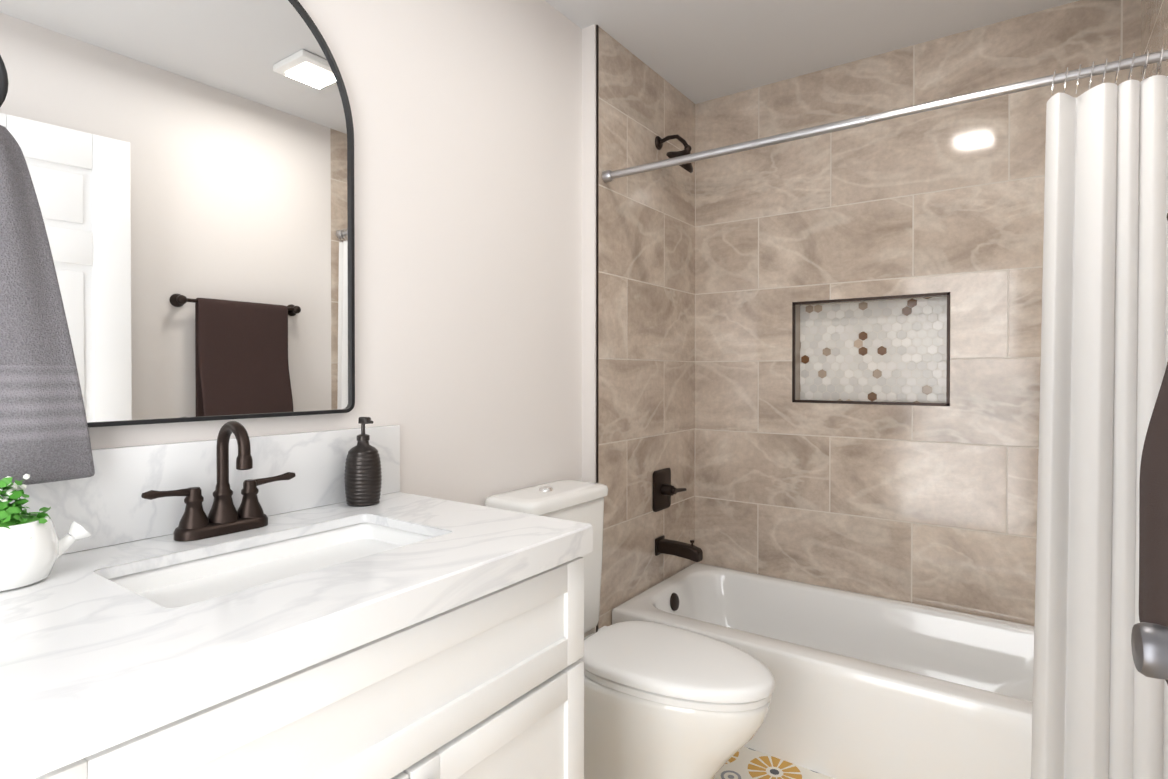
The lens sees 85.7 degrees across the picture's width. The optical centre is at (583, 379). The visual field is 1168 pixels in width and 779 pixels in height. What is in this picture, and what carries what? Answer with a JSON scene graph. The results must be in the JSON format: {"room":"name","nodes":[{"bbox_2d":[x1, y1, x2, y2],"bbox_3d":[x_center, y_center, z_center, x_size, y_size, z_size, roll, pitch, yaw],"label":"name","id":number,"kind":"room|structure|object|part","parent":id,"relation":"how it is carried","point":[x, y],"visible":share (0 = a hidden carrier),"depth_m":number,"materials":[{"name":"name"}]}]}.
{"room":"bathroom","nodes":[
{"label":"bathroom","id":0,"kind":"room"},
{"bbox_2d":[88,0,581,505],"bbox_3d":[-0.743,-0.026,1.347,0.100,2.475,2.424,0,1,35],"label":"wall","id":1,"kind":"structure","parent":0,"point":[467,119],"depth_m":1.81,"materials":[{"name":"white paint"}]},
{"bbox_2d":[0,55,94,484],"bbox_3d":[-0.932,-0.199,0.891,0.112,0.723,0.381,0,1,35],"label":"towel","id":2,"kind":"object","parent":1,"relation":"attached to","point":[44,435],"visible":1,"depth_m":0.96,"materials":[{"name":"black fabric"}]},
{"bbox_2d":[0,0,354,427],"bbox_3d":[-0.740,-0.401,1.235,0.023,0.964,0.646,0,1,35],"label":"mirror","id":3,"kind":"object","parent":1,"relation":"attached to","point":[190,164],"visible":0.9,"depth_m":1.21,"materials":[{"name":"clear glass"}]},
{"bbox_2d":[10,425,399,554],"bbox_3d":[-0.736,0.206,1.250,0.020,0.170,0.894,0,1,35],"label":"backsplash","id":4,"kind":"structure","parent":1,"relation":"attached to","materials":[{"name":"stone"}]},
{"bbox_2d":[596,25,598,631],"bbox_3d":[0.048,-0.034,2.273,0.006,2.475,0.007,0,1,35],"label":"trim","id":5,"kind":"structure","parent":1,"relation":"attached to","point":[597,115],"depth_m":2.27,"materials":[{"name":"black metal"}]},
{"bbox_2d":[598,27,694,628],"bbox_3d":[0.246,-0.038,2.690,0.160,2.475,0.911,0,1,35],"label":"wall tiles","id":6,"kind":"structure","parent":1,"relation":"attached to","point":[646,325],"depth_m":2.53,"materials":[{"name":"beige tile"}]},
{"bbox_2d":[653,468,686,511],"bbox_3d":[0.365,0.467,2.661,0.068,0.170,0.181,0,1,35],"label":"shower valve","id":7,"kind":"object","parent":6,"relation":"attached to","point":[664,490],"visible":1,"depth_m":2.64,"materials":[{"name":"black metal"}]},
{"bbox_2d":[655,134,692,172],"bbox_3d":[0.372,-0.926,2.587,0.152,0.176,0.132,0,1,35],"label":"shower head","id":8,"kind":"object","parent":6,"relation":"attached to","point":[659,142],"visible":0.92,"depth_m":2.55},
{"bbox_2d":[655,535,702,561],"bbox_3d":[0.393,0.696,2.598,0.190,0.081,0.072,0,1,35],"label":"tub spout","id":9,"kind":"object","parent":6,"relation":"attached to","point":[691,551],"visible":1,"depth_m":2.58,"materials":[{"name":"black metal"}]},
{"bbox_2d":[602,46,1167,778],"bbox_3d":[0.703,0.199,1.850,1.557,1.916,0.095,0,1,35],"label":"shower curtain","id":10,"kind":"object","parent":6,"relation":"attached to","point":[1100,706],"visible":0.94,"depth_m":1.47,"materials":[{"name":"white fabric"}]},
{"bbox_3d":[0.712,-0.737,1.855,1.557,0.042,0.042,0,1,35],"label":"rod","id":11,"kind":"part","parent":10,"relation":"part of","materials":[{"name":"silver metal"}]},
{"bbox_2d":[582,24,595,636],"bbox_3d":[-0.022,-0.035,2.314,0.157,2.475,0.012,0,1,35],"label":"wall","id":12,"kind":"structure","parent":0,"point":[588,253],"depth_m":2.27,"materials":[{"name":"white paint"}]},
{"bbox_2d":[714,746,834,778],"bbox_3d":[0.223,1.242,1.232,1.820,0.060,3.335,0,1,35],"label":"floor","id":13,"kind":"structure","parent":0,"point":[743,762],"depth_m":1.95,"materials":[{"name":"white tile"}]},
{"bbox_2d":[0,421,592,778],"bbox_3d":[-0.474,0.645,1.093,0.634,1.133,0.934,0,1,35],"label":"bathroom vanity","id":14,"kind":"object","parent":13,"relation":"on","point":[241,605],"visible":1,"depth_m":0.96,"materials":[{"name":"white painted wood"},{"name":"marble"},{"name":"oil rubbed bronze"}]},
{"bbox_2d":[0,474,90,591],"bbox_3d":[-0.827,0.215,0.909,0.124,0.156,0.184,0,1,35],"label":"plant","id":15,"kind":"object","parent":14,"relation":"on","point":[33,548],"visible":0.98,"depth_m":0.89,"materials":[{"name":"green plant"}]},
{"bbox_3d":[-0.827,0.248,0.909,0.124,0.090,0.184,0,1,35],"label":"pot","id":16,"kind":"part","parent":15,"relation":"part of","materials":[{"name":"white ceramic"}]},
{"bbox_2d":[141,421,295,540],"bbox_3d":[-0.662,0.184,1.183,0.124,0.213,0.276,0,1,35],"label":"faucet","id":17,"kind":"object","parent":14,"relation":"on","point":[223,522],"depth_m":1.19,"materials":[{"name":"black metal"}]},
{"bbox_2d":[108,523,433,593],"bbox_3d":[-0.501,0.383,1.085,0.308,0.140,0.518,0,1,35],"label":"basin","id":18,"kind":"object","parent":14,"relation":"in","point":[232,568],"depth_m":1.16,"materials":[{"name":"white ceramic"}]},
{"bbox_2d":[344,417,381,506],"bbox_3d":[-0.512,0.188,1.460,0.083,0.201,0.083,0,1,35],"label":"soap dispenser","id":19,"kind":"object","parent":14,"relation":"on","point":[362,478],"visible":1,"depth_m":1.43,"materials":[{"name":"grey ceramic"}]},
{"bbox_2d":[485,480,774,778],"bbox_3d":[0.139,0.770,1.792,0.805,0.870,0.420,0,1,35],"label":"toilet","id":20,"kind":"object","parent":13,"relation":"on","point":[662,701],"visible":0.62,"depth_m":1.64,"materials":[{"name":"white ceramic"}]},
{"bbox_3d":[-0.107,0.363,1.963,0.202,0.040,0.420,0,1,35],"label":"tank lid","id":21,"kind":"part","parent":20,"relation":"part of","materials":[{"name":"white ceramic"}]},
{"bbox_3d":[-0.108,0.592,1.966,0.184,0.417,0.400,0,1,35],"label":"tank","id":22,"kind":"part","parent":20,"relation":"part of","materials":[{"name":"white ceramic"}]},
{"bbox_3d":[0.250,0.762,1.714,0.534,0.032,0.356,0,1,35],"label":"lid","id":23,"kind":"part","parent":20,"relation":"part of","materials":[{"name":"white plastic"}]},
{"bbox_3d":[0.212,1.004,1.743,0.603,0.404,0.346,0,1,35],"label":"bowl","id":24,"kind":"part","parent":20,"relation":"part of","materials":[{"name":"white ceramic"}]},
{"bbox_3d":[0.251,0.791,1.713,0.514,0.020,0.348,0,1,35],"label":"seat","id":25,"kind":"part","parent":20,"relation":"part of","materials":[{"name":"white plastic"}]},
{"bbox_2d":[612,563,1033,778],"bbox_3d":[0.943,1.030,2.196,1.554,0.348,0.720,0,1,35],"label":"bathtub","id":26,"kind":"object","parent":13,"relation":"on","point":[870,687],"visible":0.73,"depth_m":2.01,"materials":[{"name":"white ceramic"}]},
{"bbox_2d":[545,0,1078,103],"bbox_3d":[0.223,-1.293,1.210,1.820,0.060,3.335,0,1,35],"label":"ceiling","id":27,"kind":"structure","parent":0,"point":[696,51],"depth_m":2.29,"materials":[{"name":"white paint"}]},
{"bbox_2d":[695,0,1140,625],"bbox_3d":[1.211,-0.037,2.564,1.560,2.475,0.200,0,1,35],"label":"wall tile","id":28,"kind":"structure","parent":0,"point":[933,506],"depth_m":2.45,"materials":[{"name":"beige tile"}]},
{"bbox_2d":[795,295,946,399],"bbox_3d":[1.148,-0.113,2.542,0.577,0.420,0.089,0,1,35],"label":"liner","id":29,"kind":"object","parent":28,"relation":"attached to","point":[797,370],"visible":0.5,"depth_m":2.70,"materials":[{"name":"black metal"}]},
{"bbox_2d":[792,292,949,405],"bbox_3d":[1.123,-0.113,2.506,0.581,0.424,0.009,0,1,35],"label":"trim","id":30,"kind":"structure","parent":28,"relation":"attached to","point":[794,304],"depth_m":2.48,"materials":[{"name":"black metal"}]},
{"bbox_2d":[800,296,946,402],"bbox_3d":[1.174,-0.113,2.579,0.577,0.420,0.002,0,1,35],"label":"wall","id":31,"kind":"structure","parent":28,"relation":"attached to","point":[887,351],"depth_m":2.57,"materials":[{"name":"beige tile"}]},
{"bbox_2d":[1141,0,1167,80],"bbox_3d":[1.625,-0.030,1.713,0.100,2.475,0.911,0,1,35],"label":"wall tiles","id":32,"kind":"structure","parent":0,"point":[1154,25],"depth_m":1.80,"materials":[{"name":"beige tile"}]},
{"bbox_3d":[0.661,-0.018,0.352,0.100,2.475,2.424,0,1,35],"label":"wall","id":33,"kind":"structure","parent":0,"visible":0},
{"bbox_2d":[1139,213,1167,683],"bbox_3d":[1.004,0.064,1.027,0.116,0.817,0.556,0,1,35],"label":"towel bar","id":34,"kind":"object","parent":33,"relation":"attached to","point":[1153,545],"visible":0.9,"depth_m":1.07,"materials":[{"name":"black metal"}]},
{"bbox_2d":[1139,362,1167,683],"bbox_3d":[0.994,0.069,1.037,0.088,0.810,0.395,0,1,35],"label":"towel","id":35,"kind":"object","parent":34,"relation":"hanging from","point":[1153,484],"depth_m":1.07,"materials":[{"name":"grey fabric"}]},
{"label":"door","id":36,"kind":"structure","parent":33,"relation":"in","visible":0},
{"bbox_2d":[1131,622,1167,679],"bbox_3d":[0.619,0.287,0.656,0.070,0.066,0.066,0,1,29],"label":"door handle","id":37,"kind":"object","parent":36,"relation":"attached to","point":[1149,643],"depth_m":0.65,"materials":[{"name":"grey metal"}]}
]}

